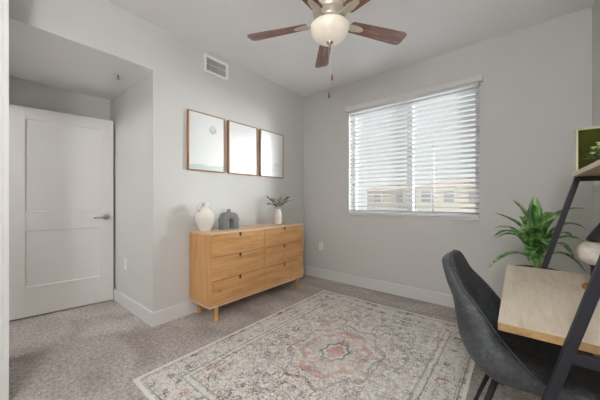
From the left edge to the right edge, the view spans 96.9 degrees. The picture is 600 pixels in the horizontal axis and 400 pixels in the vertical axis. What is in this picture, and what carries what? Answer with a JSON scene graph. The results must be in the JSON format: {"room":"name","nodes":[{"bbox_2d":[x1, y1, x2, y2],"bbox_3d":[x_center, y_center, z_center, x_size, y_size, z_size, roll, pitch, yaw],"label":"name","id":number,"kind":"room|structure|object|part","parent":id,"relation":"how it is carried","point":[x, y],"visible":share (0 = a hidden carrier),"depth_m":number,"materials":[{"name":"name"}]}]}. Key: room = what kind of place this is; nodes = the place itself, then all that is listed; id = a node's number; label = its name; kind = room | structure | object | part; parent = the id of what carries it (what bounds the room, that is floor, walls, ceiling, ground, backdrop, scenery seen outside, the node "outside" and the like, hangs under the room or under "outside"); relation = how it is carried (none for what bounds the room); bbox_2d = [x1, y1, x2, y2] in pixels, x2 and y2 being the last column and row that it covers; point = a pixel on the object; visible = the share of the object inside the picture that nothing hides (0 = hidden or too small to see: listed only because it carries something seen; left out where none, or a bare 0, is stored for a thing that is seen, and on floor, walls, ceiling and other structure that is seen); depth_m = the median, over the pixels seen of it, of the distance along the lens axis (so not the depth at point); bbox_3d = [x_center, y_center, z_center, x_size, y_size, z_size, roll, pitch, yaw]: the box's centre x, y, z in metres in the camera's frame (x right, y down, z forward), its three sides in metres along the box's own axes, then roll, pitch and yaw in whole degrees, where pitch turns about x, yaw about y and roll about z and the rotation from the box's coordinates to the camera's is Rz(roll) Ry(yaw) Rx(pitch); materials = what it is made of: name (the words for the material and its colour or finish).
{"room":"home office","nodes":[
{"label":"home office","id":0,"kind":"room"},
{"bbox_2d":[9,76,109,119],"bbox_3d":[-3.080,-0.225,2.252,0.120,2.740,2.696,0,0,39],"label":"wall","id":1,"kind":"structure","parent":0,"point":[22,92],"depth_m":2.79,"materials":[{"name":"beige paint"}]},
{"bbox_2d":[9,18,152,99],"bbox_3d":[-2.083,-1.234,2.434,1.195,0.102,0.914,0,0,39],"label":"ceiling","id":2,"kind":"structure","parent":0,"point":[37,55],"depth_m":2.32,"materials":[{"name":"paint"}]},
{"bbox_2d":[113,72,122,79],"bbox_3d":[-1.710,-1.161,2.501,0.076,0.048,0.076,0,0,39],"label":"sprinkler","id":3,"kind":"object","parent":2,"relation":"attached to","point":[114,73],"visible":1,"depth_m":2.49,"materials":[{"name":"grey metal"}]},
{"bbox_2d":[110,73,147,308],"bbox_3d":[-1.802,-0.225,2.871,1.077,2.740,0.120,0,0,39],"label":"wall","id":4,"kind":"structure","parent":0,"point":[128,109],"depth_m":2.76,"materials":[{"name":"beige paint"}]},
{"bbox_2d":[124,258,126,269],"bbox_3d":[-1.861,0.683,2.836,0.072,0.116,0.009,0,0,39],"label":"electrical outlet","id":5,"kind":"object","parent":4,"relation":"attached to","point":[125,259],"visible":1,"depth_m":2.83,"materials":[{"name":"white plastic"}]},
{"bbox_2d":[113,287,151,325],"bbox_3d":[-1.793,1.080,2.777,1.183,0.130,0.014,0,0,39],"label":"baseboard","id":6,"kind":"structure","parent":4,"relation":"attached to","point":[131,305],"depth_m":2.67,"materials":[{"name":"white paint"}]},
{"bbox_2d":[9,0,303,311],"bbox_3d":[-0.969,-0.225,2.946,0.120,2.740,3.116,0,0,39],"label":"wall","id":7,"kind":"structure","parent":0,"point":[178,82],"depth_m":2.60,"materials":[{"name":"beige paint"}]},
{"bbox_2d":[187,109,224,172],"bbox_3d":[-0.983,-0.603,2.805,0.032,0.601,0.425,0,0,39],"label":"picture frame","id":8,"kind":"object","parent":7,"relation":"attached to","point":[205,132],"visible":1,"depth_m":2.78,"materials":[{"name":"brown wood"}]},
{"bbox_2d":[204,53,227,80],"bbox_3d":[-0.913,-1.450,2.912,0.011,0.190,0.300,0,0,39],"label":"air vent","id":9,"kind":"object","parent":7,"relation":"in","point":[212,65],"visible":1,"depth_m":2.91,"materials":[{"name":"white plastic"}]},
{"bbox_2d":[151,266,303,326],"bbox_3d":[-0.633,1.080,3.252,0.014,0.130,2.217,0,0,39],"label":"baseboard","id":10,"kind":"structure","parent":7,"relation":"attached to","point":[159,317],"depth_m":2.54,"materials":[{"name":"white paint"}]},
{"bbox_2d":[227,120,256,175],"bbox_3d":[-0.681,-0.603,3.176,0.032,0.601,0.425,0,0,39],"label":"picture frame","id":11,"kind":"object","parent":7,"relation":"attached to","point":[241,138],"visible":1,"depth_m":3.15,"materials":[{"name":"white paper"}]},
{"bbox_2d":[259,129,282,177],"bbox_3d":[-0.377,-0.603,3.549,0.032,0.601,0.425,0,0,39],"label":"picture frame","id":12,"kind":"object","parent":7,"relation":"attached to","point":[270,143],"visible":1,"depth_m":3.52,"materials":[{"name":"white paper"}]},
{"bbox_2d":[9,274,598,399],"bbox_3d":[-0.711,1.205,1.715,4.471,0.120,5.099,0,0,39],"label":"floor","id":13,"kind":"structure","parent":0,"point":[95,351],"depth_m":2.17,"materials":[{"name":"carpet"}]},
{"bbox_2d":[189,222,302,321],"bbox_3d":[-0.533,0.726,3.070,0.370,0.838,1.366,0,0,39],"label":"dresser","id":14,"kind":"object","parent":13,"relation":"on","point":[230,265],"visible":1,"depth_m":2.71,"materials":[{"name":"brown wood"}]},
{"bbox_3d":[-1.022,1.073,2.699,0.034,0.143,0.036,0,0,39],"label":"leg","id":15,"kind":"part","parent":14,"relation":"part of","materials":[{"name":"brown wood"}]},
{"bbox_2d":[195,202,214,231],"bbox_3d":[-0.942,0.166,2.642,0.186,0.282,0.186,0,0,39],"label":"ceramic jug","id":16,"kind":"object","parent":14,"relation":"on","point":[204,217],"visible":1,"depth_m":2.58,"materials":[{"name":"white ceramic"}]},
{"bbox_3d":[-0.796,1.073,2.515,0.034,0.143,0.036,0,0,39],"label":"leg","id":17,"kind":"part","parent":14,"relation":"part of","materials":[{"name":"brown wood"}]},
{"bbox_2d":[218,209,238,229],"bbox_3d":[-0.758,0.202,2.828,0.092,0.210,0.208,0,0,39],"label":"vase","id":18,"kind":"object","parent":14,"relation":"on","point":[224,218],"visible":1,"depth_m":2.78,"materials":[{"name":"grey ceramic"}]},
{"bbox_3d":[-0.609,0.430,2.704,0.019,0.204,0.656,0,0,39],"label":"drawer","id":19,"kind":"part","parent":14,"relation":"part of","materials":[{"name":"brown wood"}]},
{"bbox_3d":[-0.609,0.646,2.704,0.019,0.218,0.656,0,0,39],"label":"drawer","id":20,"kind":"part","parent":14,"relation":"part of","materials":[{"name":"brown wood"}]},
{"bbox_3d":[-0.609,0.871,2.704,0.019,0.221,0.656,0,0,39],"label":"drawer","id":21,"kind":"part","parent":14,"relation":"part of","materials":[{"name":"brown wood"}]},
{"bbox_2d":[274,209,281,223],"bbox_3d":[-0.283,0.212,3.418,0.108,0.190,0.108,0,0,39],"label":"bottle vase","id":22,"kind":"object","parent":14,"relation":"on","point":[277,215],"visible":0.97,"depth_m":3.38,"materials":[{"name":"ceramic"}]},
{"bbox_2d":[267,196,293,208],"bbox_3d":[-0.265,0.064,3.410,0.307,0.226,0.425,0,0,39],"label":"sprigs","id":23,"kind":"object","parent":22,"relation":"in","point":[276,204],"visible":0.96,"depth_m":3.40,"materials":[{"name":"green plant"}]},
{"bbox_3d":[-0.191,0.430,3.217,0.019,0.204,0.658,0,0,39],"label":"drawer","id":24,"kind":"part","parent":14,"relation":"part of","materials":[{"name":"brown wood"}]},
{"bbox_3d":[-0.191,0.646,3.217,0.019,0.218,0.658,0,0,39],"label":"drawer","id":25,"kind":"part","parent":14,"relation":"part of","materials":[{"name":"brown wood"}]},
{"bbox_3d":[-0.191,0.871,3.217,0.019,0.221,0.658,0,0,39],"label":"drawer","id":26,"kind":"part","parent":14,"relation":"part of","materials":[{"name":"brown wood"}]},
{"bbox_3d":[-0.043,1.073,3.439,0.034,0.143,0.036,0,0,39],"label":"leg","id":27,"kind":"part","parent":14,"relation":"part of","materials":[{"name":"brown wood"}]},
{"bbox_2d":[133,290,474,399],"bbox_3d":[0.266,1.139,1.991,1.655,0.010,2.158,0,0,39],"label":"rug","id":28,"kind":"object","parent":13,"relation":"on","point":[326,345],"visible":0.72,"depth_m":1.89,"materials":[{"name":"beige fabric"}]},
{"bbox_2d":[442,249,599,399],"bbox_3d":[0.960,0.703,1.185,0.557,0.889,0.565,0,0,39],"label":"desk chair","id":29,"kind":"object","parent":13,"relation":"on","point":[522,363],"visible":0.8,"depth_m":1.10,"materials":[{"name":"black leather"}]},
{"bbox_3d":[0.977,0.944,1.399,0.026,0.407,0.186,0,0,-11],"label":"leg","id":30,"kind":"part","parent":29,"relation":"part of","materials":[{"name":"black metal"}]},
{"bbox_3d":[0.754,0.944,1.125,0.186,0.407,0.026,0,0,0],"label":"leg","id":31,"kind":"part","parent":29,"relation":"part of","materials":[{"name":"black metal"}]},
{"bbox_2d":[488,196,585,270],"bbox_3d":[1.710,0.557,1.928,0.533,1.176,0.651,0,0,39],"label":"potted plant","id":32,"kind":"object","parent":13,"relation":"on","point":[535,225],"visible":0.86,"depth_m":1.88,"materials":[{"name":"green plant"}]},
{"bbox_3d":[1.705,0.405,1.913,0.044,0.241,0.044,0,0,39],"label":"stem","id":33,"kind":"part","parent":32,"relation":"part of","materials":[{"name":"green plant"}]},
{"bbox_3d":[1.705,0.824,1.913,0.306,0.642,0.306,0,0,39],"label":"planter","id":34,"kind":"part","parent":32,"relation":"part of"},
{"bbox_2d":[498,160,599,399],"bbox_3d":[1.135,0.497,1.086,0.563,1.293,1.049,0,0,39],"label":"desk","id":35,"kind":"object","parent":13,"relation":"on","point":[543,304],"visible":0.88,"depth_m":0.91,"materials":[{"name":"brown wood"}]},
{"bbox_3d":[0.732,0.509,0.756,0.355,1.269,0.026,0,0,39],"label":"rail","id":36,"kind":"part","parent":35,"relation":"part of","materials":[{"name":"black metal"}]},
{"bbox_2d":[572,160,599,176],"bbox_3d":[1.261,-0.139,0.984,0.239,0.022,1.049,0,0,39],"label":"shelf","id":37,"kind":"object","parent":35,"relation":"attached to","point":[592,170],"depth_m":1.23,"materials":[{"name":"brown wood"}]},
{"bbox_2d":[575,126,599,170],"bbox_3d":[1.553,-0.263,1.349,0.220,0.228,0.030,0,0,39],"label":"framed picture","id":38,"kind":"object","parent":35,"relation":"on","point":[585,138],"visible":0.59,"depth_m":1.39},
{"bbox_2d":[576,223,599,288],"bbox_3d":[1.301,0.245,1.161,0.135,0.296,0.113,0,0,39],"label":"table lamp","id":39,"kind":"object","parent":35,"relation":"on","point":[588,252],"visible":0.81,"depth_m":1.15,"materials":[{"name":"white ceramic"}]},
{"bbox_3d":[1.290,0.233,1.167,0.110,0.108,0.110,0,0,39],"label":"globe","id":40,"kind":"part","parent":39,"relation":"part of"},
{"bbox_2d":[584,142,599,160],"bbox_3d":[1.321,-0.204,1.138,0.150,0.108,0.152,0,0,39],"label":"potted flowers","id":41,"kind":"object","parent":35,"relation":"on","point":[595,149],"visible":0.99,"depth_m":1.16,"materials":[{"name":"green plant"}]},
{"bbox_2d":[105,0,594,96],"bbox_3d":[-0.711,-1.655,1.715,4.471,0.120,5.099,0,0,39],"label":"ceiling","id":42,"kind":"structure","parent":0,"point":[432,28],"depth_m":2.46,"materials":[{"name":"paint"}]},
{"bbox_2d":[247,0,406,97],"bbox_3d":[0.199,-1.165,1.888,1.248,0.859,1.214,0,0,39],"label":"ceiling fan","id":43,"kind":"object","parent":42,"relation":"hanging from","point":[330,27],"visible":1,"depth_m":1.92,"materials":[{"name":"brown wood"}]},
{"bbox_3d":[-0.172,-1.287,2.045,0.480,0.006,0.128,0,12,17],"label":"blade","id":44,"kind":"part","parent":43,"relation":"part of","materials":[{"name":"brown wood"}]},
{"bbox_3d":[-0.018,-1.287,1.594,0.128,0.006,0.480,15,8,34],"label":"blade","id":45,"kind":"part","parent":43,"relation":"part of","materials":[{"name":"brown wood"}]},
{"bbox_3d":[0.210,-1.287,2.330,0.128,0.006,0.480,-12,0,-1],"label":"blade","id":46,"kind":"part","parent":43,"relation":"part of","materials":[{"name":"brown wood"}]},
{"bbox_3d":[0.215,-1.198,1.925,0.278,0.118,0.278,0,0,39],"label":"lamp shade","id":47,"kind":"part","parent":43,"relation":"part of","materials":[{"name":"beige glass"}]},
{"bbox_3d":[0.458,-1.287,1.601,0.128,0.006,0.480,15,-9,-36],"label":"blade","id":48,"kind":"part","parent":43,"relation":"part of","materials":[{"name":"brown wood"}]},
{"bbox_3d":[0.599,-1.287,2.056,0.480,0.006,0.128,0,-12,-19],"label":"blade","id":49,"kind":"part","parent":43,"relation":"part of","materials":[{"name":"brown wood"}]},
{"bbox_2d":[304,7,591,298],"bbox_3d":[1.288,-0.225,3.219,3.274,2.740,0.160,0,0,39],"label":"wall","id":50,"kind":"structure","parent":0,"point":[536,86],"depth_m":2.64,"materials":[{"name":"beige paint"}]},
{"bbox_2d":[319,242,322,249],"bbox_3d":[0.306,0.677,3.912,0.072,0.116,0.009,0,0,39],"label":"electrical outlet","id":51,"kind":"object","parent":50,"relation":"attached to","point":[320,243],"visible":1,"depth_m":3.91,"materials":[{"name":"white plastic"}]},
{"bbox_2d":[304,266,454,307],"bbox_3d":[1.239,1.080,3.147,3.020,0.130,0.014,0,0,39],"label":"baseboard","id":52,"kind":"structure","parent":50,"relation":"attached to","point":[438,298],"depth_m":3.29,"materials":[{"name":"white paint"}]},
{"bbox_2d":[349,86,479,220],"bbox_3d":[1.286,-0.503,3.207,1.484,1.423,0.162,0,0,39],"label":"window","id":53,"kind":"structure","parent":50,"relation":"in","point":[477,87],"depth_m":3.19,"materials":[{"name":"white plastic"}]},
{"bbox_2d":[345,73,482,217],"bbox_3d":[1.237,-0.535,3.148,1.534,1.435,0.118,0,0,39],"label":"window blind","id":54,"kind":"object","parent":53,"relation":"attached to","point":[472,81],"visible":0.99,"depth_m":3.05,"materials":[{"name":"white plastic"}]},
{"bbox_3d":[1.256,0.171,3.171,1.468,0.022,0.060,0,0,39],"label":"rail","id":55,"kind":"part","parent":54,"relation":"part of","materials":[{"name":"white plastic"}]},
{"bbox_3d":[1.270,0.197,3.188,1.484,0.022,0.112,0,0,39],"label":"sill","id":56,"kind":"part","parent":53,"relation":"part of","materials":[{"name":"white paint"}]},
{"bbox_2d":[592,0,599,229],"bbox_3d":[0.950,-0.225,0.309,0.120,2.740,4.779,0,0,39],"label":"wall","id":57,"kind":"structure","parent":0,"point":[596,5],"depth_m":2.10,"materials":[{"name":"beige paint"}]},
{"bbox_3d":[-1.254,-0.225,1.049,4.231,2.740,0.160,0,0,39],"label":"wall","id":58,"kind":"structure","parent":0,"visible":0},
{"bbox_2d":[0,0,8,399],"bbox_3d":[-0.682,-0.200,0.588,2.720,2.690,0.200,0,0,39],"label":"trim","id":59,"kind":"structure","parent":58,"relation":"attached to","point":[4,4],"depth_m":1.47,"materials":[{"name":"white paint"}]},
{"bbox_2d":[9,104,112,320],"bbox_3d":[-2.419,0.116,2.745,0.816,2.030,0.101,0,0,-42],"label":"door","id":60,"kind":"structure","parent":58,"relation":"in","point":[61,164],"depth_m":2.72,"materials":[{"name":"white paint"}]},
{"bbox_3d":[-2.180,0.190,2.931,0.068,0.062,0.154,0,0,39],"label":"handle","id":61,"kind":"part","parent":60,"relation":"part of","materials":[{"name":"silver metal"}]},
{"label":"outside","id":62,"kind":"structure","parent":0,"visible":0},
{"bbox_3d":[24.560,4.345,53.846,150.000,0.200,105.500,0,0,39],"label":"ground","id":63,"kind":"structure","parent":62,"visible":0},
{"bbox_2d":[364,182,414,210],"bbox_3d":[14.620,0.845,39.048,7.000,6.800,10.000,0,0,39],"label":"apartment building","id":64,"kind":"structure","parent":63,"relation":"on","point":[393,187],"depth_m":35.85,"materials":[{"name":"beige paint"}]},
{"bbox_3d":[10.570,-0.305,36.456,1.000,1.300,0.025,0,0,39],"label":"pane","id":65,"kind":"part","parent":64,"relation":"part of","materials":[{"name":"grey glass"}]},
{"bbox_3d":[12.895,-0.305,34.560,1.000,1.300,0.025,0,0,39],"label":"pane","id":66,"kind":"part","parent":64,"relation":"part of","materials":[{"name":"grey glass"}]},
{"bbox_2d":[432,145,434,210],"bbox_3d":[14.421,-0.870,28.757,0.300,10.230,0.300,0,0,39],"label":"street lamp","id":67,"kind":"object","parent":63,"relation":"on","point":[432,145],"visible":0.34,"depth_m":28.69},
{"bbox_2d":[414,179,474,211],"bbox_3d":[19.206,0.845,32.726,8.000,6.800,10.000,0,0,39],"label":"apartment building","id":68,"kind":"structure","parent":63,"relation":"on","point":[460,180],"depth_m":29.52,"materials":[{"name":"yellow paint"}]},
{"bbox_3d":[14.511,-0.305,30.661,1.000,1.300,0.025,0,0,39],"label":"pane","id":69,"kind":"part","parent":68,"relation":"part of","materials":[{"name":"grey glass"}]},
{"bbox_3d":[16.320,-0.305,29.187,1.000,1.300,0.025,0,0,39],"label":"pane","id":70,"kind":"part","parent":68,"relation":"part of","materials":[{"name":"grey glass"}]},
{"bbox_3d":[18.128,-0.305,27.712,1.000,1.300,0.025,0,0,39],"label":"pane","id":71,"kind":"part","parent":68,"relation":"part of","materials":[{"name":"grey glass"}]}
]}

